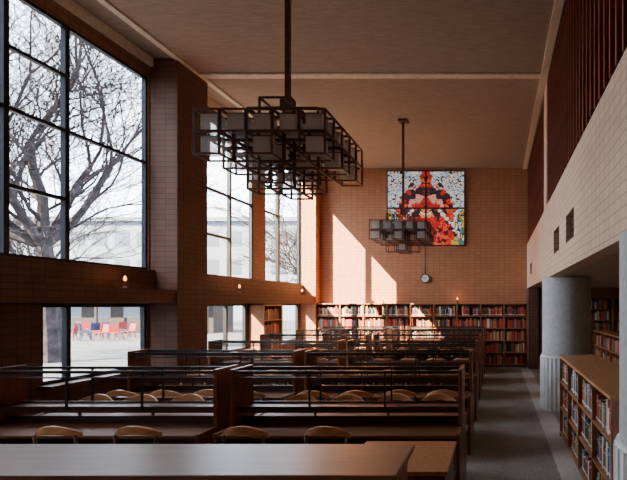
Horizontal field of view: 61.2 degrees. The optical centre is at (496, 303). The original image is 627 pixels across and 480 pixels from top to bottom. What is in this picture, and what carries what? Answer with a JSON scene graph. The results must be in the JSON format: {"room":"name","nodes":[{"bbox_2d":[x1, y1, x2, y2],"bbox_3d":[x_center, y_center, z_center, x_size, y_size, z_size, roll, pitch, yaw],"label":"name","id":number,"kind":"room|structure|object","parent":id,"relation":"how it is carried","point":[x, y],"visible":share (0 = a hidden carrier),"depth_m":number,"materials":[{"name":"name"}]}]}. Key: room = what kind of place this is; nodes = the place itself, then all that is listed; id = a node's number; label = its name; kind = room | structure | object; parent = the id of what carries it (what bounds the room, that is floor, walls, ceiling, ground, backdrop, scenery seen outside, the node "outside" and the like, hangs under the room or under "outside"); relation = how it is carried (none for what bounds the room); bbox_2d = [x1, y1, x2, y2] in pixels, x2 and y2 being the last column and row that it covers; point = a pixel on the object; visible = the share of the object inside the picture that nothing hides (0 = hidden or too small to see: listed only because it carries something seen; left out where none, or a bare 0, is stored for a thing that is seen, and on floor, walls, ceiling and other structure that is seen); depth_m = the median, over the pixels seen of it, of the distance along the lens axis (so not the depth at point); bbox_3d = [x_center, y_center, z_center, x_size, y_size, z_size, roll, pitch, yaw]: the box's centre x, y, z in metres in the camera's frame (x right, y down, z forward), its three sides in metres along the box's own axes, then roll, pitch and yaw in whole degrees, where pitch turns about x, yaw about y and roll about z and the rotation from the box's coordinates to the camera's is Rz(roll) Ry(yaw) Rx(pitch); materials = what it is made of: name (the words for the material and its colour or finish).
{"room":"library","nodes":[
{"label":"library","id":0,"kind":"room"},
{"bbox_2d":[0,0,299,414],"bbox_3d":[-5.940,-1.135,6.460,0.100,6.070,16.920,0,0,0],"label":"wall","id":1,"kind":"structure","parent":0,"point":[20,322],"depth_m":6.68,"materials":[{"name":"brown brick"}]},
{"bbox_2d":[0,0,147,269],"bbox_3d":[-5.940,-2.200,6.005,0.070,3.260,4.210,0,0,0],"label":"window","id":2,"kind":"structure","parent":1,"relation":"in","point":[65,30],"depth_m":6.57,"materials":[{"name":"metal"}]},
{"bbox_2d":[0,255,175,302],"bbox_3d":[-5.670,-0.295,6.025,0.439,0.550,4.248,0,0,0],"label":"trim","id":3,"kind":"structure","parent":1,"relation":"attached to","point":[22,279],"depth_m":6.40,"materials":[{"name":"brown brick"}]},
{"bbox_2d":[41,304,145,385],"bbox_3d":[-5.940,0.530,7.140,0.070,1.060,1.880,0,0,0],"label":"window","id":4,"kind":"structure","parent":1,"relation":"in","point":[66,308],"depth_m":6.62,"materials":[{"name":"metal"}]},
{"bbox_2d":[37,369,156,389],"bbox_3d":[-5.800,1.080,7.140,0.179,0.040,1.980,0,0,0],"label":"trim","id":5,"kind":"structure","parent":1,"relation":"attached to","point":[79,381],"depth_m":6.53,"materials":[{"name":"brown wood"}]},
{"bbox_2d":[53,0,228,116],"bbox_3d":[-5.860,-4.100,6.360,0.060,0.140,16.720,0,0,0],"label":"trim","id":6,"kind":"structure","parent":1,"relation":"attached to","point":[71,6],"depth_m":7.23,"materials":[{"name":"beige paint"}]},
{"bbox_2d":[207,304,245,355],"bbox_3d":[-5.940,0.530,10.350,0.070,1.060,1.900,0,0,0],"label":"window","id":7,"kind":"structure","parent":1,"relation":"in","point":[225,306],"depth_m":10.52,"materials":[{"name":"metal"}]},
{"bbox_2d":[207,144,252,279],"bbox_3d":[-5.940,-2.200,10.375,0.070,3.260,2.450,0,0,0],"label":"window","id":8,"kind":"structure","parent":1,"relation":"in","point":[228,195],"depth_m":10.64,"materials":[{"name":"metal"}]},
{"bbox_2d":[207,276,314,302],"bbox_3d":[-5.670,-0.295,11.685,0.439,0.550,5.368,0,0,0],"label":"trim","id":9,"kind":"structure","parent":1,"relation":"attached to","point":[219,289],"depth_m":11.07,"materials":[{"name":"wood"}]},
{"bbox_2d":[265,164,299,284],"bbox_3d":[-5.940,-2.200,13.285,0.070,3.260,2.170,0,0,0],"label":"window","id":10,"kind":"structure","parent":1,"relation":"in","point":[276,214],"depth_m":12.97,"materials":[{"name":"metal"}]},
{"bbox_2d":[268,304,297,339],"bbox_3d":[-5.940,0.530,13.300,0.070,1.060,1.900,0,0,0],"label":"window","id":11,"kind":"structure","parent":1,"relation":"in","point":[295,305],"depth_m":14.14,"materials":[{"name":"metal"}]},
{"bbox_2d":[150,58,206,384],"bbox_3d":[-5.660,-1.135,8.575,0.459,6.070,0.850,0,0,0],"label":"brick pillar","id":12,"kind":"structure","parent":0,"point":[178,177],"depth_m":8.18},
{"bbox_2d":[300,171,319,348],"bbox_3d":[-5.660,-1.135,14.544,0.459,6.070,0.349,0,0,0],"label":"brick pillar","id":13,"kind":"structure","parent":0,"point":[309,209],"depth_m":14.37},
{"bbox_2d":[73,0,566,167],"bbox_3d":[-0.695,-4.270,6.460,10.590,0.200,16.920,0,0,0],"label":"ceiling","id":14,"kind":"structure","parent":0,"point":[453,123],"depth_m":8.09,"materials":[{"name":"paint"}]},
{"bbox_2d":[192,0,362,199],"bbox_3d":[-2.200,-2.673,5.050,1.235,2.995,1.235,0,0,0],"label":"chandelier","id":15,"kind":"object","parent":14,"relation":"hanging from","point":[269,144],"visible":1,"depth_m":4.68,"materials":[{"name":"brown metal"}]},
{"bbox_2d":[369,119,433,253],"bbox_3d":[-2.130,-2.673,10.900,1.235,2.995,1.235,0,0,0],"label":"chandelier","id":16,"kind":"object","parent":14,"relation":"hanging from","point":[409,234],"visible":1,"depth_m":10.58,"materials":[{"name":"brown metal"}]},
{"bbox_2d":[254,366,582,479],"bbox_3d":[-0.695,1.958,6.360,10.590,0.124,16.720,0,0,0],"label":"floor","id":17,"kind":"structure","parent":0,"point":[510,442],"depth_m":6.94,"materials":[{"name":"grey carpet"}]},
{"bbox_2d":[32,426,82,443],"bbox_3d":[-3.742,1.463,4.268,0.420,0.876,0.490,0,0,1],"label":"chair","id":18,"kind":"object","parent":17,"relation":"on","point":[47,430],"visible":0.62,"depth_m":4.04,"materials":[{"name":"brown wood"}]},
{"bbox_2d":[78,394,112,400],"bbox_3d":[-4.521,1.463,5.232,0.420,0.876,0.490,0,0,-1],"label":"chair","id":19,"kind":"object","parent":17,"relation":"on","point":[97,397],"visible":0.22,"depth_m":5.45,"materials":[{"name":"brown wood"}]},
{"bbox_2d":[0,365,237,443],"bbox_3d":[-3.750,1.260,4.730,2.200,1.280,0.920,0,0,0],"label":"desk","id":20,"kind":"object","parent":17,"relation":"on","point":[179,422],"visible":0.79,"depth_m":4.70,"materials":[{"name":"brown wood"}]},
{"bbox_2d":[10,403,212,405],"bbox_3d":[-3.750,1.010,4.730,2.126,0.016,0.240,0,0,0],"label":"shelf","id":21,"kind":"object","parent":20,"relation":"attached to","point":[11,404],"depth_m":4.79,"materials":[{"name":"brown wood"}]},
{"bbox_2d":[106,390,138,396],"bbox_3d":[-4.518,1.463,5.956,0.420,0.876,0.490,0,0,-1],"label":"chair","id":22,"kind":"object","parent":17,"relation":"on","point":[123,393],"visible":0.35,"depth_m":5.72,"materials":[{"name":"brown wood"}]},
{"bbox_2d":[113,426,161,443],"bbox_3d":[-3.061,1.463,4.269,0.420,0.876,0.490,0,0,1],"label":"chair","id":23,"kind":"object","parent":17,"relation":"on","point":[128,430],"visible":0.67,"depth_m":4.04,"materials":[{"name":"brown wood"}]},
{"bbox_2d":[123,394,157,400],"bbox_3d":[-4.009,1.463,5.224,0.420,0.876,0.490,0,0,-1],"label":"chair","id":24,"kind":"object","parent":17,"relation":"on","point":[146,397],"visible":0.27,"depth_m":5.44,"materials":[{"name":"brown wood"}]},
{"bbox_2d":[149,390,182,396],"bbox_3d":[-4.010,1.463,5.965,0.420,0.876,0.490,0,0,-3],"label":"chair","id":25,"kind":"object","parent":17,"relation":"on","point":[158,392],"visible":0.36,"depth_m":5.74,"materials":[{"name":"brown wood"}]},
{"bbox_2d":[171,394,204,400],"bbox_3d":[-3.502,1.463,5.248,0.420,0.876,0.490,0,0,4],"label":"chair","id":26,"kind":"object","parent":17,"relation":"on","point":[194,397],"visible":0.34,"depth_m":5.46,"materials":[{"name":"brown wood"}]},
{"bbox_2d":[194,389,212,395],"bbox_3d":[-3.486,1.463,6.002,0.420,0.876,0.490,0,0,-1],"label":"chair","id":27,"kind":"object","parent":17,"relation":"on","point":[206,392],"visible":0.21,"depth_m":5.76,"materials":[{"name":"brown wood"}]},
{"bbox_2d":[0,444,414,479],"bbox_3d":[-2.100,1.375,2.650,3.200,1.050,0.540,0,0,0],"label":"tabletop","id":28,"kind":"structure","parent":17,"relation":"on","point":[17,461],"depth_m":2.61,"materials":[{"name":"brown wood"}]},
{"bbox_2d":[111,349,305,400],"bbox_3d":[-3.750,1.260,6.485,2.200,1.280,0.920,0,0,0],"label":"desk","id":29,"kind":"object","parent":17,"relation":"on","point":[142,357],"visible":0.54,"depth_m":6.39,"materials":[{"name":"brown wood"}]},
{"bbox_2d":[222,426,268,443],"bbox_3d":[-2.131,1.463,4.263,0.420,0.876,0.490,0,0,4],"label":"chair","id":30,"kind":"object","parent":17,"relation":"on","point":[237,430],"visible":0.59,"depth_m":4.03,"materials":[{"name":"brown wood"}]},
{"bbox_2d":[254,391,264,400],"bbox_3d":[-2.981,1.463,5.952,0.420,0.876,0.490,0,0,3],"label":"chair","id":31,"kind":"object","parent":17,"relation":"on","point":[261,396],"visible":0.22,"depth_m":5.73,"materials":[{"name":"brown wood"}]},
{"bbox_2d":[249,305,281,359],"bbox_3d":[-5.675,0.960,11.820,0.350,1.880,0.950,0,0,0],"label":"bookcase","id":32,"kind":"object","parent":17,"relation":"on","point":[256,312],"visible":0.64,"depth_m":11.34,"materials":[{"name":"brown wood"}]},
{"bbox_2d":[198,339,345,384],"bbox_3d":[-3.750,1.260,8.240,2.200,1.280,0.920,0,0,0],"label":"desk","id":33,"kind":"object","parent":17,"relation":"on","point":[214,344],"visible":0.35,"depth_m":8.18,"materials":[{"name":"brown wood"}]},
{"bbox_2d":[261,370,286,384],"bbox_3d":[-3.506,1.463,7.719,0.420,0.876,0.490,0,0,2],"label":"chair","id":34,"kind":"object","parent":17,"relation":"on","point":[267,370],"visible":0.16,"depth_m":7.52,"materials":[{"name":"brown wood"}]},
{"bbox_2d":[283,394,317,400],"bbox_3d":[-2.209,1.463,5.232,0.420,0.876,0.490,0,0,-3],"label":"chair","id":35,"kind":"object","parent":17,"relation":"on","point":[299,397],"visible":0.22,"depth_m":5.45,"materials":[{"name":"brown wood"}]},
{"bbox_2d":[299,390,328,400],"bbox_3d":[-2.203,1.463,5.936,0.420,0.876,0.490,0,0,3],"label":"chair","id":36,"kind":"object","parent":17,"relation":"on","point":[314,393],"visible":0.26,"depth_m":5.70,"materials":[{"name":"brown wood"}]},
{"bbox_2d":[260,333,372,359],"bbox_3d":[-3.750,1.260,9.995,2.200,1.280,0.920,0,0,0],"label":"desk","id":37,"kind":"object","parent":17,"relation":"on","point":[266,336],"visible":0.21,"depth_m":9.98,"materials":[{"name":"brown wood"}]},
{"bbox_2d":[304,426,350,443],"bbox_3d":[-1.430,1.463,4.257,0.420,0.876,0.490,0,0,3],"label":"chair","id":38,"kind":"object","parent":17,"relation":"on","point":[321,430],"visible":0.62,"depth_m":4.03,"materials":[{"name":"brown wood"}]},
{"bbox_2d":[316,303,339,348],"bbox_3d":[-5.073,0.940,14.555,0.702,1.920,0.310,0,0,0],"label":"bookcase","id":39,"kind":"object","parent":17,"relation":"on","point":[324,305],"visible":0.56,"depth_m":14.46,"materials":[{"name":"brown wood"}]},
{"bbox_2d":[213,365,465,479],"bbox_3d":[-1.430,1.260,4.730,2.200,1.280,0.920,0,0,0],"label":"desk","id":40,"kind":"object","parent":17,"relation":"on","point":[286,422],"visible":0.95,"depth_m":4.63,"materials":[{"name":"brown wood"}]},
{"bbox_2d":[245,403,457,405],"bbox_3d":[-1.430,1.010,4.730,2.126,0.016,0.240,0,0,0],"label":"shelf","id":41,"kind":"object","parent":40,"relation":"attached to","point":[246,404],"depth_m":4.79,"materials":[{"name":"brown wood"}]},
{"bbox_2d":[291,329,389,356],"bbox_3d":[-3.750,1.260,11.750,2.200,1.280,0.920,0,0,0],"label":"desk","id":42,"kind":"object","parent":17,"relation":"on","point":[299,331],"visible":0.26,"depth_m":11.70,"materials":[{"name":"brown wood"}]},
{"bbox_2d":[331,394,363,400],"bbox_3d":[-1.695,1.463,5.230,0.420,0.876,0.490,0,0,3],"label":"chair","id":43,"kind":"object","parent":17,"relation":"on","point":[346,397],"visible":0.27,"depth_m":5.45,"materials":[{"name":"brown wood"}]},
{"bbox_2d":[340,303,362,336],"bbox_3d":[-4.368,0.940,14.555,0.702,1.920,0.310,0,0,0],"label":"bookcase","id":44,"kind":"object","parent":17,"relation":"on","point":[342,305],"visible":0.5,"depth_m":14.69,"materials":[{"name":"brown wood"}]},
{"bbox_2d":[340,390,373,400],"bbox_3d":[-1.691,1.463,5.944,0.420,0.876,0.490,0,0,-2],"label":"chair","id":45,"kind":"object","parent":17,"relation":"on","point":[359,393],"visible":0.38,"depth_m":5.71,"materials":[{"name":"brown wood"}]},
{"bbox_2d":[319,326,403,349],"bbox_3d":[-3.750,1.260,13.505,2.200,1.280,0.920,0,0,0],"label":"desk","id":46,"kind":"object","parent":17,"relation":"on","point":[323,327],"visible":0.34,"depth_m":13.37,"materials":[{"name":"brown wood"}]},
{"bbox_2d":[363,303,386,336],"bbox_3d":[-3.664,0.940,14.555,0.702,1.920,0.310,0,0,0],"label":"bookcase","id":47,"kind":"object","parent":17,"relation":"on","point":[379,305],"visible":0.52,"depth_m":14.69,"materials":[{"name":"brown wood"}]},
{"bbox_2d":[304,349,473,454],"bbox_3d":[-1.430,1.260,6.485,2.200,1.280,0.920,0,0,0],"label":"desk","id":48,"kind":"object","parent":17,"relation":"on","point":[311,357],"visible":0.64,"depth_m":6.35,"materials":[{"name":"brown wood"}]},
{"bbox_2d":[378,393,412,400],"bbox_3d":[-1.163,1.463,5.278,0.420,0.876,0.490,0,0,4],"label":"chair","id":49,"kind":"object","parent":17,"relation":"on","point":[396,396],"visible":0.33,"depth_m":5.49,"materials":[{"name":"brown wood"}]},
{"bbox_2d":[387,303,409,343],"bbox_3d":[-2.959,0.940,14.555,0.702,1.920,0.310,0,0,0],"label":"bookcase","id":50,"kind":"object","parent":17,"relation":"on","point":[401,305],"visible":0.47,"depth_m":14.69,"materials":[{"name":"brown wood"}]},
{"bbox_2d":[386,389,416,400],"bbox_3d":[-1.172,1.463,5.988,0.420,0.876,0.490,0,0,-1],"label":"chair","id":51,"kind":"object","parent":17,"relation":"on","point":[405,392],"visible":0.25,"depth_m":5.76,"materials":[{"name":"brown wood"}]},
{"bbox_2d":[341,339,478,420],"bbox_3d":[-1.430,1.260,8.240,2.200,1.280,0.920,0,0,0],"label":"desk","id":52,"kind":"object","parent":17,"relation":"on","point":[350,344],"visible":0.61,"depth_m":8.12,"materials":[{"name":"brown wood"}]},
{"bbox_2d":[365,441,456,479],"bbox_3d":[-0.700,1.512,3.580,0.740,0.775,0.720,0,0,0],"label":"desk","id":53,"kind":"object","parent":17,"relation":"on","point":[429,460],"visible":0.56,"depth_m":3.52,"materials":[{"name":"brown wood"}]},
{"bbox_2d":[410,303,433,336],"bbox_3d":[-2.255,0.940,14.555,0.702,1.920,0.310,0,0,0],"label":"bookcase","id":54,"kind":"object","parent":17,"relation":"on","point":[425,305],"visible":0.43,"depth_m":14.69,"materials":[{"name":"brown wood"}]},
{"bbox_2d":[410,370,434,384],"bbox_3d":[-1.177,1.463,7.703,0.420,0.876,0.490,0,0,-3],"label":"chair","id":55,"kind":"object","parent":17,"relation":"on","point":[417,370],"visible":0.06,"depth_m":7.51,"materials":[{"name":"brown wood"}]},
{"bbox_2d":[373,333,481,399],"bbox_3d":[-1.430,1.260,9.995,2.200,1.280,0.920,0,0,0],"label":"desk","id":56,"kind":"object","parent":17,"relation":"on","point":[375,336],"visible":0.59,"depth_m":9.85,"materials":[{"name":"brown wood"}]},
{"bbox_2d":[389,329,483,384],"bbox_3d":[-1.430,1.260,11.750,2.200,1.280,0.920,0,0,0],"label":"desk","id":57,"kind":"object","parent":17,"relation":"on","point":[394,331],"visible":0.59,"depth_m":11.73,"materials":[{"name":"brown wood"}]},
{"bbox_2d":[421,393,455,470],"bbox_3d":[-0.663,1.463,5.276,0.420,0.876,0.490,0,0,-1],"label":"chair","id":58,"kind":"object","parent":17,"relation":"on","point":[438,396],"visible":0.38,"depth_m":5.49,"materials":[{"name":"brown wood"}]},
{"bbox_2d":[427,389,457,400],"bbox_3d":[-0.654,1.463,5.984,0.420,0.876,0.490,0,0,-2],"label":"chair","id":59,"kind":"object","parent":17,"relation":"on","point":[447,392],"visible":0.25,"depth_m":5.76,"materials":[{"name":"brown wood"}]},
{"bbox_2d":[434,303,456,336],"bbox_3d":[-1.551,0.940,14.555,0.702,1.920,0.310,0,0,0],"label":"bookcase","id":60,"kind":"object","parent":17,"relation":"on","point":[442,305],"visible":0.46,"depth_m":14.69,"materials":[{"name":"brown wood"}]},
{"bbox_2d":[406,326,485,373],"bbox_3d":[-1.430,1.260,13.505,2.200,1.280,0.920,0,0,0],"label":"desk","id":61,"kind":"object","parent":17,"relation":"on","point":[407,327],"visible":0.4,"depth_m":13.37,"materials":[{"name":"brown wood"}]},
{"bbox_2d":[443,370,467,424],"bbox_3d":[-0.651,1.463,7.729,0.420,0.876,0.490,0,0,0],"label":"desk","id":62,"kind":"object","parent":17,"relation":"on","point":[466,373],"visible":0.18,"depth_m":7.54,"materials":[{"name":"brown wood"}]},
{"bbox_2d":[457,303,480,342],"bbox_3d":[-0.846,0.940,14.555,0.702,1.920,0.310,0,0,0],"label":"bookcase","id":63,"kind":"object","parent":17,"relation":"on","point":[472,306],"visible":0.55,"depth_m":14.69,"materials":[{"name":"brown wood"}]},
{"bbox_2d":[481,303,503,366],"bbox_3d":[-0.142,0.940,14.555,0.702,1.920,0.310,0,0,0],"label":"bookcase","id":64,"kind":"object","parent":17,"relation":"on","point":[491,305],"visible":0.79,"depth_m":14.69,"materials":[{"name":"brown wood"}]},
{"bbox_2d":[504,303,526,366],"bbox_3d":[0.563,0.940,14.555,0.702,1.920,0.310,0,0,0],"label":"bookcase","id":65,"kind":"object","parent":17,"relation":"on","point":[514,305],"visible":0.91,"depth_m":14.69,"materials":[{"name":"brown wood"}]},
{"bbox_2d":[540,277,591,412],"bbox_3d":[1.280,0.710,8.850,0.970,2.380,0.970,0,0,0],"label":"round column","id":66,"kind":"structure","parent":17,"relation":"on","point":[566,301],"depth_m":8.47,"materials":[{"name":"concrete"}]},
{"bbox_2d":[559,355,618,479],"bbox_3d":[1.165,1.315,5.340,0.550,1.170,3.120,0,0,0],"label":"bookcase","id":67,"kind":"object","parent":17,"relation":"on","point":[602,374],"visible":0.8,"depth_m":5.19,"materials":[{"name":"brown wood"}]},
{"bbox_2d":[597,432,602,461],"bbox_3d":[1.036,1.329,4.466,0.205,0.260,0.063,0,0,0],"label":"book","id":68,"kind":"object","parent":67,"relation":"on","point":[598,433],"visible":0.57,"depth_m":4.45,"materials":[{"name":"paper"}]},
{"bbox_2d":[596,394,607,421],"bbox_3d":[1.030,0.974,4.494,0.192,0.250,0.056,0,0,0],"label":"book","id":69,"kind":"object","parent":67,"relation":"on","point":[599,396],"visible":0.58,"depth_m":4.48,"materials":[{"name":"paper"}]},
{"bbox_2d":[600,399,605,425],"bbox_3d":[1.038,0.982,4.332,0.210,0.234,0.054,0,0,0],"label":"book","id":70,"kind":"object","parent":67,"relation":"on","point":[601,400],"visible":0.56,"depth_m":4.31,"materials":[{"name":"paper"}]},
{"bbox_2d":[601,436,606,467],"bbox_3d":[1.033,1.322,4.271,0.198,0.274,0.048,0,0,0],"label":"book","id":71,"kind":"object","parent":67,"relation":"on","point":[604,440],"visible":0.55,"depth_m":4.26,"materials":[{"name":"paper"}]},
{"bbox_2d":[603,404,605,429],"bbox_3d":[1.010,0.993,4.217,0.152,0.212,0.063,0,0,0],"label":"book","id":72,"kind":"object","parent":67,"relation":"on","point":[604,405],"visible":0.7,"depth_m":4.19,"materials":[{"name":"paper"}]},
{"bbox_2d":[603,446,605,470],"bbox_3d":[1.035,1.357,4.218,0.204,0.205,0.054,0,0,0],"label":"book","id":73,"kind":"object","parent":67,"relation":"on","point":[603,446],"visible":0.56,"depth_m":4.21,"materials":[{"name":"paper"}]},
{"bbox_2d":[605,399,610,431],"bbox_3d":[1.032,0.958,4.116,0.197,0.283,0.046,0,0,0],"label":"book","id":74,"kind":"object","parent":67,"relation":"on","point":[608,402],"visible":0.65,"depth_m":4.11,"materials":[{"name":"paper"}]},
{"bbox_2d":[607,407,608,434],"bbox_3d":[1.032,0.990,4.060,0.196,0.218,0.062,0,0,0],"label":"book","id":75,"kind":"object","parent":67,"relation":"on","point":[608,407],"visible":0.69,"depth_m":4.05,"materials":[{"name":"paper"}]},
{"bbox_2d":[606,441,610,475],"bbox_3d":[1.020,1.320,4.103,0.172,0.278,0.050,0,0,0],"label":"book","id":76,"kind":"object","parent":67,"relation":"on","point":[608,444],"visible":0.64,"depth_m":4.08,"materials":[{"name":"paper"}]},
{"bbox_2d":[608,446,610,479],"bbox_3d":[1.032,1.324,4.003,0.197,0.269,0.058,0,0,0],"label":"book","id":77,"kind":"object","parent":67,"relation":"on","point":[609,453],"visible":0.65,"depth_m":4.00,"materials":[{"name":"paper"}]},
{"bbox_2d":[609,405,610,436],"bbox_3d":[1.037,0.973,3.997,0.207,0.252,0.061,0,0,0],"label":"book","id":78,"kind":"object","parent":67,"relation":"on","point":[609,405],"visible":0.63,"depth_m":3.99,"materials":[{"name":"paper"}]},
{"bbox_2d":[591,297,612,354],"bbox_3d":[3.000,0.850,14.555,0.980,2.100,0.310,0,0,0],"label":"bookcase","id":79,"kind":"object","parent":17,"relation":"on","point":[610,321],"visible":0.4,"depth_m":14.65,"materials":[{"name":"brown wood"}]},
{"bbox_2d":[593,330,618,361],"bbox_3d":[2.765,1.300,9.700,0.350,1.200,6.400,0,0,0],"label":"bookcase","id":80,"kind":"object","parent":17,"relation":"on","point":[613,335],"visible":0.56,"depth_m":11.97,"materials":[{"name":"brown wood"}]},
{"bbox_2d":[264,299,618,365],"bbox_3d":[-1.088,0.842,11.533,9.693,1.954,8.316,0,0,11],"label":"books","id":81,"kind":"object","parent":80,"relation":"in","point":[269,313],"visible":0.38,"depth_m":14.44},
{"bbox_2d":[613,297,618,332],"bbox_3d":[4.000,0.850,14.555,0.980,2.100,0.310,0,0,0],"label":"bookcase","id":82,"kind":"object","parent":17,"relation":"on","point":[614,298],"visible":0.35,"depth_m":14.46,"materials":[{"name":"brown wood"}]},
{"bbox_2d":[613,230,626,479],"bbox_3d":[1.280,0.710,3.220,0.970,2.380,0.970,0,0,0],"label":"round column","id":83,"kind":"structure","parent":17,"relation":"on","point":[620,442],"depth_m":3.18,"materials":[{"name":"concrete"}]},
{"bbox_2d":[320,168,618,365],"bbox_3d":[-0.695,-1.135,14.820,10.590,6.070,0.200,0,0,0],"label":"wall","id":84,"kind":"structure","parent":0,"point":[491,266],"depth_m":14.72,"materials":[{"name":"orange brick"}]},
{"bbox_2d":[97,0,252,116],"bbox_3d":[-5.410,-4.155,6.360,0.100,0.030,16.720,0,0,0],"label":"trim","id":85,"kind":"structure","parent":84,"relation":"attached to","point":[105,3],"depth_m":7.69,"materials":[{"name":"beige paint"}]},
{"bbox_2d":[421,274,428,282],"bbox_3d":[-2.200,-1.205,14.693,0.280,1.130,0.054,0,0,0],"label":"wall clock","id":86,"kind":"object","parent":84,"relation":"attached to","point":[424,278],"visible":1,"depth_m":14.68,"materials":[{"name":"black paint"}]},
{"bbox_2d":[387,170,464,245],"bbox_3d":[-2.175,-2.930,14.690,2.390,2.300,0.060,0,0,0],"label":"painting","id":87,"kind":"object","parent":84,"relation":"attached to","point":[438,196],"visible":0.71,"depth_m":14.68,"materials":[{"name":"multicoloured paint"}]},
{"bbox_2d":[527,288,537,368],"bbox_3d":[1.060,0.710,14.360,0.280,2.380,0.720,0,0,0],"label":"brick pillar","id":88,"kind":"structure","parent":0,"point":[532,293],"depth_m":14.00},
{"bbox_2d":[527,48,626,287],"bbox_3d":[1.020,-2.325,6.360,0.200,3.690,16.720,0,0,0],"label":"wall","id":89,"kind":"structure","parent":0,"point":[592,188],"depth_m":4.85,"materials":[{"name":"brick"}]},
{"bbox_2d":[200,73,540,78],"bbox_3d":[-2.285,-4.155,8.740,6.150,0.030,0.160,0,0,0],"label":"trim","id":90,"kind":"structure","parent":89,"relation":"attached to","point":[205,75],"depth_m":8.70,"materials":[{"name":"beige paint"}]},
{"bbox_2d":[528,101,543,241],"bbox_3d":[1.020,-2.995,12.060,0.160,2.350,5.320,0,0,0],"label":"screen","id":91,"kind":"object","parent":89,"relation":"attached to","point":[536,164],"visible":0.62,"depth_m":11.42,"materials":[{"name":"brown wood"}]},
{"bbox_2d":[523,0,564,168],"bbox_3d":[0.855,-4.150,6.360,0.130,0.040,16.720,0,0,0],"label":"trim","id":92,"kind":"structure","parent":89,"relation":"attached to","point":[558,4],"depth_m":8.42,"materials":[{"name":"beige paint"}]},
{"bbox_2d":[548,0,626,201],"bbox_3d":[1.020,-2.995,5.450,0.160,2.350,6.900,0,0,0],"label":"screen","id":93,"kind":"object","parent":89,"relation":"attached to","point":[591,44],"visible":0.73,"depth_m":5.67,"materials":[{"name":"brown wood"}]},
{"bbox_2d":[536,252,618,287],"bbox_3d":[2.860,-0.600,6.360,3.480,0.200,16.720,0,0,0],"label":"ceiling","id":94,"kind":"structure","parent":0,"point":[604,273],"depth_m":7.87,"materials":[{"name":"paint"}]},
{"label":"outside","id":95,"kind":"structure","parent":0,"visible":0},
{"bbox_2d":[43,321,294,380],"bbox_3d":[-48.005,2.110,30.000,83.990,0.180,120.000,0,0,0],"label":"paving","id":96,"kind":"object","parent":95,"point":[85,352],"depth_m":22.29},
{"bbox_2d":[9,134,140,261],"bbox_3d":[-36.223,-5.819,39.407,18.410,15.739,13.024,0,0,-43],"label":"bare tree","id":97,"kind":"object","parent":96,"relation":"on","point":[20,251],"visible":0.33,"depth_m":39.56,"materials":[{"name":"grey plant"}]},
{"bbox_2d":[71,324,78,340],"bbox_3d":[-23.462,1.581,26.409,0.570,0.883,0.520,0,0,-21],"label":"outdoor chair","id":98,"kind":"object","parent":96,"relation":"on","point":[75,329],"visible":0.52,"depth_m":26.42,"materials":[{"name":"red plastic"}]},
{"bbox_2d":[72,322,83,336],"bbox_3d":[-25.690,1.581,29.421,0.520,0.883,0.570,0,0,-34],"label":"outdoor chair","id":99,"kind":"object","parent":96,"relation":"on","point":[82,323],"visible":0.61,"depth_m":29.67,"materials":[{"name":"red plastic"}]},
{"bbox_2d":[78,325,91,340],"bbox_3d":[-22.644,1.581,26.381,0.520,0.883,0.570,0,0,42],"label":"outdoor chair","id":100,"kind":"object","parent":96,"relation":"on","point":[79,328],"visible":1,"depth_m":26.28,"materials":[{"name":"blue plastic"}]},
{"bbox_2d":[83,322,95,333],"bbox_3d":[-26.229,1.581,30.875,0.520,0.883,0.570,0,0,-9],"label":"outdoor chair","id":101,"kind":"object","parent":96,"relation":"on","point":[86,324],"visible":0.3,"depth_m":30.64,"materials":[{"name":"red plastic"}]},
{"bbox_2d":[86,323,99,336],"bbox_3d":[-24.699,1.581,29.388,0.570,0.883,0.520,0,0,29],"label":"outdoor chair","id":102,"kind":"object","parent":96,"relation":"on","point":[93,326],"visible":0.81,"depth_m":29.27,"materials":[{"name":"blue plastic"}]},
{"bbox_2d":[93,324,108,340],"bbox_3d":[-21.762,1.581,26.424,0.520,0.883,0.570,0,0,16],"label":"outdoor chair","id":103,"kind":"object","parent":96,"relation":"on","point":[105,329],"visible":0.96,"depth_m":26.58,"materials":[{"name":"red plastic"}]},
{"bbox_2d":[108,325,124,340],"bbox_3d":[-20.907,1.581,26.375,0.520,0.883,0.570,0,0,-10],"label":"outdoor chair","id":104,"kind":"object","parent":96,"relation":"on","point":[114,329],"visible":0.98,"depth_m":26.14,"materials":[{"name":"red plastic"}]},
{"bbox_2d":[118,322,126,334],"bbox_3d":[-24.202,1.581,30.888,0.570,0.883,0.520,0,0,28],"label":"outdoor chair","id":105,"kind":"object","parent":96,"relation":"on","point":[122,325],"visible":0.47,"depth_m":30.78,"materials":[{"name":"red plastic"}]},
{"bbox_2d":[9,0,248,362],"bbox_3d":[-17.926,-7.456,16.497,19.911,19.001,22.113,0,0,23],"label":"bare tree","id":106,"kind":"object","parent":96,"relation":"on","point":[38,233],"visible":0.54,"depth_m":16.22,"materials":[{"name":"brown plant"}]},
{"bbox_2d":[121,323,136,338],"bbox_3d":[-21.413,1.581,27.924,0.520,0.883,0.570,0,0,15],"label":"outdoor chair","id":107,"kind":"object","parent":96,"relation":"on","point":[132,327],"visible":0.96,"depth_m":28.10,"materials":[{"name":"red plastic"}]},
{"bbox_2d":[60,306,232,333],"bbox_3d":[-27.000,0.470,33.800,16.200,3.100,4.000,0,0,0],"label":"building","id":108,"kind":"structure","parent":96,"relation":"on","point":[113,315],"depth_m":33.00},
{"bbox_2d":[11,217,296,320],"bbox_3d":[-42.000,-4.230,60.800,72.800,12.500,6.400,0,0,0],"label":"building","id":109,"kind":"structure","parent":96,"relation":"on","point":[216,248],"depth_m":58.00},
{"bbox_2d":[208,184,296,282],"bbox_3d":[-16.657,-5.249,38.806,18.843,14.544,14.228,0,0,33],"label":"bare tree","id":110,"kind":"object","parent":96,"relation":"on","point":[285,233],"visible":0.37,"depth_m":36.97,"materials":[{"name":"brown plant"}]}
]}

